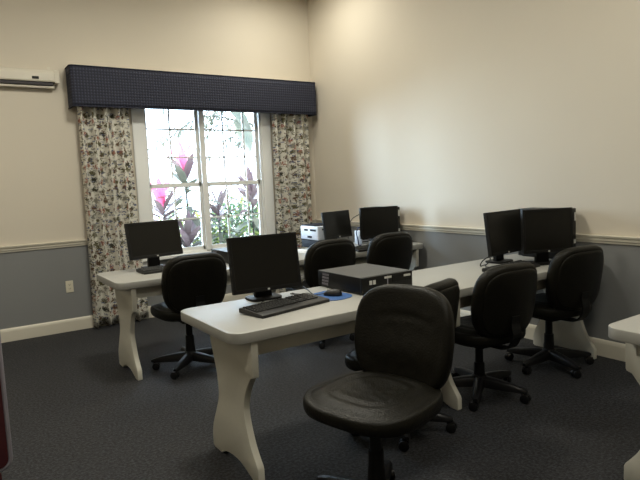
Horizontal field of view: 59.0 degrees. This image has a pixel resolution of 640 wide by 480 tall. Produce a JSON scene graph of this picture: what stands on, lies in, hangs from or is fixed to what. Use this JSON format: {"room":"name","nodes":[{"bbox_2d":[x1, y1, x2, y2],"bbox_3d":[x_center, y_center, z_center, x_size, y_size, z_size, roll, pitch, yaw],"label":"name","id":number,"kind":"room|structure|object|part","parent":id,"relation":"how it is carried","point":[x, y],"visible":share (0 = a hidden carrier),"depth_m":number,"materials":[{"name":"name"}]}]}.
{"room":"computer lab","nodes":[
{"label":"computer lab","id":0,"kind":"room"},
{"bbox_2d":[0,0,315,329],"bbox_3d":[-2.389,-0.976,5.900,5.720,3.780,0.120,-6,7,-34],"label":"wall","id":1,"kind":"structure","parent":0,"point":[42,191],"depth_m":5.75,"materials":[{"name":"beige paint"}]},
{"bbox_2d":[0,67,59,88],"bbox_3d":[-3.443,-1.504,5.008,2.085,0.219,0.112,-6,7,-34],"label":"air conditioner","id":2,"kind":"object","parent":1,"relation":"attached to","point":[9,76],"visible":1,"depth_m":5.41,"materials":[{"name":"white plastic"}]},
{"bbox_3d":[-3.446,-1.514,5.007,2.040,0.122,0.101,-6,7,-34],"label":"casing","id":3,"kind":"part","parent":2,"relation":"part of","materials":[{"name":"white plastic"}]},
{"bbox_2d":[65,280,73,292],"bbox_3d":[-2.569,0.478,5.807,0.072,0.120,0.010,-6,7,-34],"label":"wall outlet","id":4,"kind":"object","parent":1,"relation":"attached to","point":[69,284],"visible":1,"depth_m":5.80,"materials":[{"name":"plastic"}]},
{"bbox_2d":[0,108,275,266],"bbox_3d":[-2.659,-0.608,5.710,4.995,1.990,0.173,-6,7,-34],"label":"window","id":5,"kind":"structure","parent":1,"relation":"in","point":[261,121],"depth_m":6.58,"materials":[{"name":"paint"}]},
{"bbox_3d":[-1.254,0.140,6.670,1.745,0.037,0.095,-6,7,-34],"label":"sill","id":6,"kind":"part","parent":5,"relation":"part of","materials":[{"name":"paint"}]},
{"bbox_2d":[0,289,278,342],"bbox_3d":[-2.323,0.847,5.997,5.600,0.130,0.016,-6,7,-34],"label":"baseboard","id":7,"kind":"structure","parent":1,"relation":"attached to","point":[72,324],"depth_m":5.74,"materials":[{"name":"paint"}]},
{"bbox_2d":[65,64,316,116],"bbox_3d":[-1.289,-1.648,6.395,2.896,0.402,0.212,-6,7,-34],"label":"window valance","id":8,"kind":"object","parent":1,"relation":"attached to","point":[87,85],"visible":1,"depth_m":6.14,"materials":[{"name":"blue fabric"}]},
{"bbox_2d":[77,106,148,327],"bbox_3d":[-2.155,-0.292,5.908,0.598,2.364,0.150,-6,7,-34],"label":"window curtain","id":9,"kind":"object","parent":8,"relation":"hanging from","point":[104,132],"visible":0.77,"depth_m":5.89,"materials":[{"name":"fabric"}]},
{"bbox_2d":[271,113,311,292],"bbox_3d":[-0.329,-0.497,7.132,0.565,2.364,0.157,-6,7,-34],"label":"window curtain","id":10,"kind":"object","parent":8,"relation":"hanging from","point":[290,134],"visible":0.68,"depth_m":7.10,"materials":[{"name":"fabric"}]},
{"bbox_2d":[1,317,639,479],"bbox_3d":[0.028,1.216,2.544,5.800,0.100,8.600,-6,7,-34],"label":"floor","id":11,"kind":"structure","parent":0,"point":[76,413],"depth_m":3.39,"materials":[{"name":"grey carpet"}]},
{"bbox_2d":[0,335,12,479],"bbox_3d":[-1.773,0.710,2.497,0.683,1.071,0.400,-7,7,-38],"label":"divider panel","id":12,"kind":"object","parent":11,"relation":"on","point":[6,453],"visible":1,"depth_m":2.70,"materials":[{"name":"red fabric"}]},
{"bbox_2d":[150,252,226,379],"bbox_3d":[-1.030,0.545,4.462,0.591,0.934,0.658,-6,7,-32],"label":"chair","id":13,"kind":"object","parent":11,"relation":"on","point":[197,279],"visible":0.83,"depth_m":4.20,"materials":[{"name":"black plastic"}]},
{"bbox_3d":[-1.044,0.532,4.466,0.532,0.086,0.516,-6,7,-32],"label":"seat","id":14,"kind":"part","parent":13,"relation":"part of","materials":[{"name":"black leather"}]},
{"bbox_3d":[-0.919,0.324,4.229,0.508,0.459,0.162,-6,7,-32],"label":"backrest","id":15,"kind":"part","parent":13,"relation":"part of","materials":[{"name":"black leather"}]},
{"bbox_2d":[97,241,422,380],"bbox_3d":[-0.373,0.526,5.269,3.076,0.750,0.713,-6,7,-34],"label":"table","id":16,"kind":"object","parent":11,"relation":"on","point":[129,285],"visible":0.35,"depth_m":4.35,"materials":[{"name":"laminate"}]},
{"bbox_3d":[-1.506,0.688,4.420,0.035,0.698,0.531,-6,7,-34],"label":"leg panel","id":17,"kind":"part","parent":16,"relation":"part of","materials":[{"name":"laminate"}]},
{"bbox_2d":[136,265,164,274],"bbox_3d":[-1.263,0.230,4.671,0.455,0.037,0.174,-7,7,-38],"label":"keyboard","id":18,"kind":"object","parent":16,"relation":"on","point":[154,269],"visible":0.4,"depth_m":4.55,"materials":[{"name":"plastic"}]},
{"bbox_2d":[124,219,182,267],"bbox_3d":[-1.421,0.040,4.812,0.474,0.399,0.164,-8,8,-41],"label":"monitor","id":19,"kind":"object","parent":16,"relation":"on","point":[153,240],"visible":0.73,"depth_m":4.77,"materials":[{"name":"black plastic"}]},
{"bbox_2d":[211,247,228,262],"bbox_3d":[-0.693,0.129,5.088,0.406,0.104,0.474,-6,7,-34],"label":"desktop computer","id":20,"kind":"object","parent":16,"relation":"on","point":[222,251],"visible":0.16,"depth_m":5.00,"materials":[{"name":"black plastic"}]},
{"bbox_3d":[-0.703,0.078,5.095,0.403,0.002,0.445,-6,7,-34],"label":"lid","id":21,"kind":"part","parent":20,"relation":"part of","materials":[{"name":"grey metal"}]},
{"bbox_3d":[-0.235,0.266,5.018,2.806,0.090,0.020,-6,7,-34],"label":"modesty panel","id":22,"kind":"part","parent":16,"relation":"part of","materials":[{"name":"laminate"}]},
{"bbox_2d":[298,249,306,252],"bbox_3d":[-0.182,0.110,5.563,0.297,0.002,0.210,3,8,44],"label":"paper sheet","id":23,"kind":"object","parent":16,"relation":"on","point":[299,250],"visible":0.43,"depth_m":5.56,"materials":[{"name":"white paper"}]},
{"bbox_2d":[301,223,337,247],"bbox_3d":[0.015,-0.049,5.872,0.302,0.236,0.340,-6,7,-34],"label":"printer","id":24,"kind":"object","parent":16,"relation":"on","point":[312,233],"visible":0.59,"depth_m":5.78,"materials":[{"name":"plastic"}]},
{"bbox_2d":[302,238,337,247],"bbox_3d":[0.017,0.026,5.885,0.290,0.085,0.320,-6,7,-34],"label":"paper tray","id":25,"kind":"object","parent":24,"relation":"on","point":[306,242],"depth_m":5.81,"materials":[{"name":"black plastic"}]},
{"bbox_2d":[321,210,351,239],"bbox_3d":[0.135,-0.100,5.633,0.164,0.376,0.385,3,8,43],"label":"monitor","id":26,"kind":"object","parent":16,"relation":"on","point":[336,224],"visible":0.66,"depth_m":5.57,"materials":[{"name":"black plastic"}]},
{"bbox_2d":[354,230,368,243],"bbox_3d":[0.442,-0.032,5.998,0.100,0.140,0.122,-6,7,-34],"label":"box","id":27,"kind":"object","parent":16,"relation":"on","point":[361,241],"visible":0.59,"depth_m":5.96,"materials":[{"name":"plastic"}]},
{"bbox_2d":[355,245,368,251],"bbox_3d":[0.512,0.069,5.495,0.455,0.037,0.174,-6,7,-31],"label":"keyboard","id":28,"kind":"object","parent":16,"relation":"on","point":[362,248],"visible":0.38,"depth_m":5.37,"materials":[{"name":"plastic"}]},
{"bbox_2d":[359,206,398,244],"bbox_3d":[0.574,-0.141,5.748,0.420,0.397,0.165,-5,6,-20],"label":"monitor","id":29,"kind":"object","parent":16,"relation":"on","point":[374,221],"visible":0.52,"depth_m":5.66,"materials":[{"name":"black plastic"}]},
{"bbox_2d":[364,206,399,240],"bbox_3d":[0.670,-0.171,6.122,0.175,0.373,0.404,-6,7,-34],"label":"computer","id":30,"kind":"object","parent":16,"relation":"on","point":[374,206],"visible":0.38,"depth_m":6.00,"materials":[{"name":"black plastic"}]},
{"bbox_3d":[0.857,0.424,6.001,0.035,0.698,0.531,-6,7,-34],"label":"leg panel","id":31,"kind":"part","parent":16,"relation":"part of","materials":[{"name":"laminate"}]},
{"bbox_2d":[286,238,355,348],"bbox_3d":[-0.011,0.439,5.067,0.597,0.934,0.649,-6,7,-31],"label":"chair","id":32,"kind":"object","parent":11,"relation":"on","point":[340,252],"visible":0.42,"depth_m":4.75,"materials":[{"name":"black plastic"}]},
{"bbox_3d":[-0.013,0.424,5.083,0.532,0.086,0.516,-6,7,-31],"label":"seat","id":33,"kind":"part","parent":32,"relation":"part of","materials":[{"name":"black leather"}]},
{"bbox_3d":[0.108,0.217,4.844,0.508,0.459,0.162,-6,7,-31],"label":"backrest","id":34,"kind":"part","parent":32,"relation":"part of","materials":[{"name":"black leather"}]},
{"bbox_2d":[303,284,454,479],"bbox_3d":[0.228,0.699,2.400,0.589,0.940,0.646,3,8,42],"label":"chair","id":35,"kind":"object","parent":11,"relation":"on","point":[405,334],"visible":1,"depth_m":2.40,"materials":[{"name":"black leather"}]},
{"bbox_3d":[0.227,0.664,2.372,0.532,0.086,0.516,3,8,42],"label":"seat","id":36,"kind":"part","parent":35,"relation":"part of","materials":[{"name":"black leather"}]},
{"bbox_3d":[0.387,0.436,2.538,0.508,0.459,0.162,3,8,42],"label":"backrest","id":37,"kind":"part","parent":35,"relation":"part of","materials":[{"name":"black leather"}]},
{"bbox_2d":[181,253,596,479],"bbox_3d":[0.687,0.640,3.720,3.056,0.750,0.713,-6,7,-34],"label":"table","id":38,"kind":"object","parent":11,"relation":"on","point":[237,339],"visible":0.59,"depth_m":2.91,"materials":[{"name":"laminate"}]},
{"bbox_3d":[-0.438,0.801,2.877,0.035,0.698,0.531,-6,7,-34],"label":"leg panel","id":39,"kind":"part","parent":38,"relation":"part of","materials":[{"name":"laminate"}]},
{"bbox_2d":[226,232,301,301],"bbox_3d":[-0.339,0.157,3.323,0.430,0.379,0.164,-6,7,-29],"label":"monitor","id":40,"kind":"object","parent":38,"relation":"on","point":[259,265],"visible":1,"depth_m":3.27,"materials":[{"name":"black plastic"}]},
{"bbox_2d":[239,293,329,318],"bbox_3d":[-0.271,0.343,3.156,0.436,0.037,0.485,3,8,45],"label":"keyboard","id":41,"kind":"object","parent":38,"relation":"on","point":[275,307],"visible":1,"depth_m":3.02,"materials":[{"name":"plastic"}]},
{"bbox_2d":[313,291,351,300],"bbox_3d":[0.056,0.329,3.320,0.260,0.004,0.230,3,8,44],"label":"mouse pad","id":42,"kind":"object","parent":38,"relation":"on","point":[344,295],"visible":0.54,"depth_m":3.28,"materials":[{"name":"blue plastic"}]},
{"bbox_2d":[294,289,341,295],"bbox_3d":[-0.028,0.307,3.358,0.327,0.038,0.068,0,6,19],"label":"computer mouse","id":43,"kind":"object","parent":42,"relation":"on","point":[330,292],"visible":0.86,"depth_m":3.30,"materials":[{"name":"black plastic"}]},
{"bbox_2d":[318,263,411,294],"bbox_3d":[0.281,0.242,3.579,0.396,0.104,0.464,-6,7,-34],"label":"desktop computer","id":44,"kind":"object","parent":38,"relation":"on","point":[359,278],"visible":0.93,"depth_m":3.46,"materials":[{"name":"black plastic"}]},
{"bbox_3d":[0.271,0.191,3.585,0.393,0.002,0.435,-6,7,-34],"label":"lid","id":45,"kind":"part","parent":44,"relation":"part of","materials":[{"name":"grey metal"}]},
{"bbox_3d":[0.825,0.380,3.470,2.786,0.090,0.020,-6,7,-34],"label":"modesty panel","id":46,"kind":"part","parent":38,"relation":"part of","materials":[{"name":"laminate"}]},
{"bbox_3d":[0.692,0.675,3.633,0.035,0.698,0.531,-6,7,-34],"label":"leg panel","id":47,"kind":"part","parent":38,"relation":"part of","materials":[{"name":"laminate"}]},
{"bbox_2d":[480,256,490,266],"bbox_3d":[1.213,0.154,4.155,0.117,0.086,0.152,-4,6,-12],"label":"loose cable","id":48,"kind":"object","parent":38,"relation":"on","point":[489,256],"visible":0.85,"depth_m":4.11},
{"bbox_2d":[483,209,521,263],"bbox_3d":[1.371,-0.027,4.323,0.454,0.394,0.164,-7,8,-40],"label":"monitor","id":49,"kind":"object","parent":38,"relation":"on","point":[502,228],"visible":0.9,"depth_m":4.25,"materials":[{"name":"black plastic"}]},
{"bbox_2d":[482,260,539,271],"bbox_3d":[1.346,0.189,3.978,0.455,0.037,0.174,-7,8,-39],"label":"keyboard","id":50,"kind":"object","parent":38,"relation":"on","point":[517,261],"visible":0.33,"depth_m":4.03,"materials":[{"name":"plastic"}]},
{"bbox_2d":[520,207,572,265],"bbox_3d":[1.632,-0.028,4.153,0.404,0.408,0.165,-4,6,-12],"label":"monitor","id":51,"kind":"object","parent":38,"relation":"on","point":[543,231],"visible":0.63,"depth_m":4.08,"materials":[{"name":"black plastic"}]},
{"bbox_2d":[518,207,575,258],"bbox_3d":[1.799,-0.059,4.493,0.175,0.386,0.404,-6,7,-34],"label":"computer","id":52,"kind":"object","parent":38,"relation":"on","point":[551,254],"visible":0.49,"depth_m":4.37,"materials":[{"name":"black plastic"}]},
{"bbox_3d":[1.917,0.538,4.452,0.035,0.698,0.531,-6,7,-34],"label":"leg panel","id":53,"kind":"part","parent":38,"relation":"part of","materials":[{"name":"laminate"}]},
{"bbox_2d":[367,232,412,269],"bbox_3d":[0.578,0.375,5.435,0.612,0.934,0.609,-6,7,-31],"label":"chair","id":54,"kind":"object","parent":11,"relation":"on","point":[393,249],"visible":0.43,"depth_m":5.12,"materials":[{"name":"black plastic"}]},
{"bbox_2d":[345,278,459,451],"bbox_3d":[0.458,0.638,3.219,0.655,0.874,0.576,2,8,40],"label":"chair","id":55,"kind":"object","parent":11,"relation":"on","point":[449,287],"visible":0.15,"depth_m":3.05,"materials":[{"name":"black plastic"}]},
{"bbox_3d":[0.435,0.657,3.214,0.516,0.086,0.532,2,8,40],"label":"seat","id":56,"kind":"part","parent":55,"relation":"part of","materials":[{"name":"black leather"}]},
{"bbox_3d":[0.620,0.442,3.029,0.162,0.459,0.508,2,8,40],"label":"backrest","id":57,"kind":"part","parent":55,"relation":"part of","materials":[{"name":"black leather"}]},
{"bbox_2d":[451,262,536,411],"bbox_3d":[1.047,0.561,3.652,0.579,0.890,0.656,-6,7,-29],"label":"chair","id":58,"kind":"object","parent":11,"relation":"on","point":[503,296],"visible":0.9,"depth_m":3.38,"materials":[{"name":"black plastic"}]},
{"bbox_3d":[1.025,0.571,3.655,0.532,0.086,0.516,-6,7,-29],"label":"seat","id":59,"kind":"part","parent":58,"relation":"part of","materials":[{"name":"black leather"}]},
{"bbox_3d":[1.138,0.365,3.411,0.508,0.459,0.162,-6,7,-29],"label":"backrest","id":60,"kind":"part","parent":58,"relation":"part of","materials":[{"name":"black leather"}]},
{"bbox_2d":[505,245,603,378],"bbox_3d":[1.683,0.474,4.106,0.605,0.914,0.621,-5,7,-27],"label":"chair","id":61,"kind":"object","parent":11,"relation":"on","point":[574,274],"visible":0.93,"depth_m":3.86,"materials":[{"name":"black plastic"}]},
{"bbox_3d":[1.672,0.469,4.134,0.532,0.086,0.516,-5,7,-27],"label":"seat","id":62,"kind":"part","parent":61,"relation":"part of","materials":[{"name":"black leather"}]},
{"bbox_3d":[1.778,0.264,3.886,0.508,0.459,0.162,-5,7,-27],"label":"backrest","id":63,"kind":"part","parent":61,"relation":"part of","materials":[{"name":"black leather"}]},
{"bbox_2d":[608,314,639,479],"bbox_3d":[2.089,0.692,2.626,1.596,0.750,0.713,-6,7,-34],"label":"table","id":64,"kind":"object","parent":11,"relation":"on","point":[627,330],"visible":1,"depth_m":2.50,"materials":[{"name":"laminate"}]},
{"bbox_3d":[1.540,0.769,2.353,0.035,0.698,0.531,-6,7,-34],"label":"leg panel","id":65,"kind":"part","parent":64,"relation":"part of","materials":[{"name":"laminate"}]},
{"bbox_3d":[1.927,0.399,2.820,1.326,0.090,0.020,-6,7,-34],"label":"modesty panel","id":66,"kind":"part","parent":64,"relation":"part of","materials":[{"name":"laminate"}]},
{"bbox_2d":[307,0,639,343],"bbox_3d":[2.312,-0.976,3.929,0.120,3.780,8.400,-6,7,-34],"label":"wall","id":67,"kind":"structure","parent":0,"point":[449,113],"depth_m":5.09,"materials":[{"name":"beige paint"}]},
{"bbox_2d":[316,219,639,245],"bbox_3d":[2.291,0.014,3.987,0.034,0.060,8.400,-6,7,-34],"label":"chair rail","id":68,"kind":"object","parent":67,"relation":"attached to","point":[624,240],"visible":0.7,"depth_m":5.20,"materials":[{"name":"paint"}]},
{"bbox_2d":[460,309,625,361],"bbox_3d":[2.334,0.844,4.078,0.016,0.130,8.400,-6,7,-34],"label":"baseboard","id":69,"kind":"structure","parent":67,"relation":"attached to","point":[605,348],"depth_m":4.31,"materials":[{"name":"paint"}]},
{"label":"outside","id":70,"kind":"structure","parent":0,"visible":0},
{"bbox_2d":[154,215,258,247],"bbox_3d":[-8.993,0.337,17.333,24.000,0.100,25.750,-6,7,-34],"label":"ground","id":71,"kind":"structure","parent":70,"point":[195,215],"depth_m":28.37,"materials":[{"name":"white"}]},
{"bbox_2d":[150,173,186,242],"bbox_3d":[-2.026,0.075,7.297,0.761,1.874,0.822,-4,6,-14],"label":"plant","id":72,"kind":"object","parent":71,"relation":"on","point":[160,205],"visible":0.39,"depth_m":7.21,"materials":[{"name":"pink plant"}]},
{"bbox_2d":[154,202,217,246],"bbox_3d":[-2.109,0.124,8.890,1.867,1.471,1.356,-6,7,-34],"label":"shrub","id":73,"kind":"object","parent":71,"relation":"on","point":[196,213],"visible":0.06,"depth_m":8.83,"materials":[{"name":"green plant"}]},
{"bbox_2d":[172,209,201,246],"bbox_3d":[-1.730,0.297,7.304,0.842,1.406,0.892,-6,7,-34],"label":"plant","id":74,"kind":"object","parent":71,"relation":"on","point":[188,233],"visible":0.22,"depth_m":7.16,"materials":[{"name":"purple plant"}]},
{"bbox_2d":[153,137,223,245],"bbox_3d":[-1.731,-0.184,7.563,0.984,2.310,0.916,-3,6,-2],"label":"plant","id":75,"kind":"object","parent":71,"relation":"on","point":[183,166],"visible":0.64,"depth_m":7.38,"materials":[{"name":"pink plant"}]},
{"bbox_3d":[-1.739,0.014,7.551,0.037,1.920,0.037,1,7,33],"label":"stem","id":76,"kind":"part","parent":75,"relation":"part of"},
{"bbox_2d":[148,110,253,166],"bbox_3d":[-1.930,-1.095,9.662,2.204,3.725,2.949,-2,6,7],"label":"tree","id":77,"kind":"object","parent":71,"relation":"on","point":[248,135],"visible":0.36,"depth_m":9.80,"materials":[{"name":"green plant"}]},
{"bbox_2d":[194,185,245,243],"bbox_3d":[-1.324,0.060,7.787,0.752,1.744,0.769,1,7,33],"label":"plant","id":78,"kind":"object","parent":71,"relation":"on","point":[215,208],"visible":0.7,"depth_m":7.73,"materials":[{"name":"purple plant"}]},
{"bbox_2d":[194,194,259,243],"bbox_3d":[-1.247,0.030,8.971,1.789,1.564,1.277,-6,7,-34],"label":"shrub","id":79,"kind":"object","parent":71,"relation":"on","point":[224,230],"visible":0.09,"depth_m":8.79,"materials":[{"name":"green plant"}]},
{"bbox_2d":[222,193,257,236],"bbox_3d":[-1.159,-0.213,10.614,2.269,1.707,1.657,-6,7,-34],"label":"shrub","id":80,"kind":"object","parent":71,"relation":"on","point":[238,194],"visible":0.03,"depth_m":10.37,"materials":[{"name":"green plant"}]},
{"bbox_2d":[221,163,259,237],"bbox_3d":[-0.984,-0.166,8.461,0.912,2.026,0.956,-6,7,-34],"label":"plant","id":81,"kind":"object","parent":71,"relation":"on","point":[251,174],"visible":0.52,"depth_m":8.36,"materials":[{"name":"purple plant"}]},
{"bbox_3d":[-0.984,0.046,8.487,0.037,1.600,0.037,1,7,33],"label":"stem","id":82,"kind":"part","parent":81,"relation":"part of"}
]}

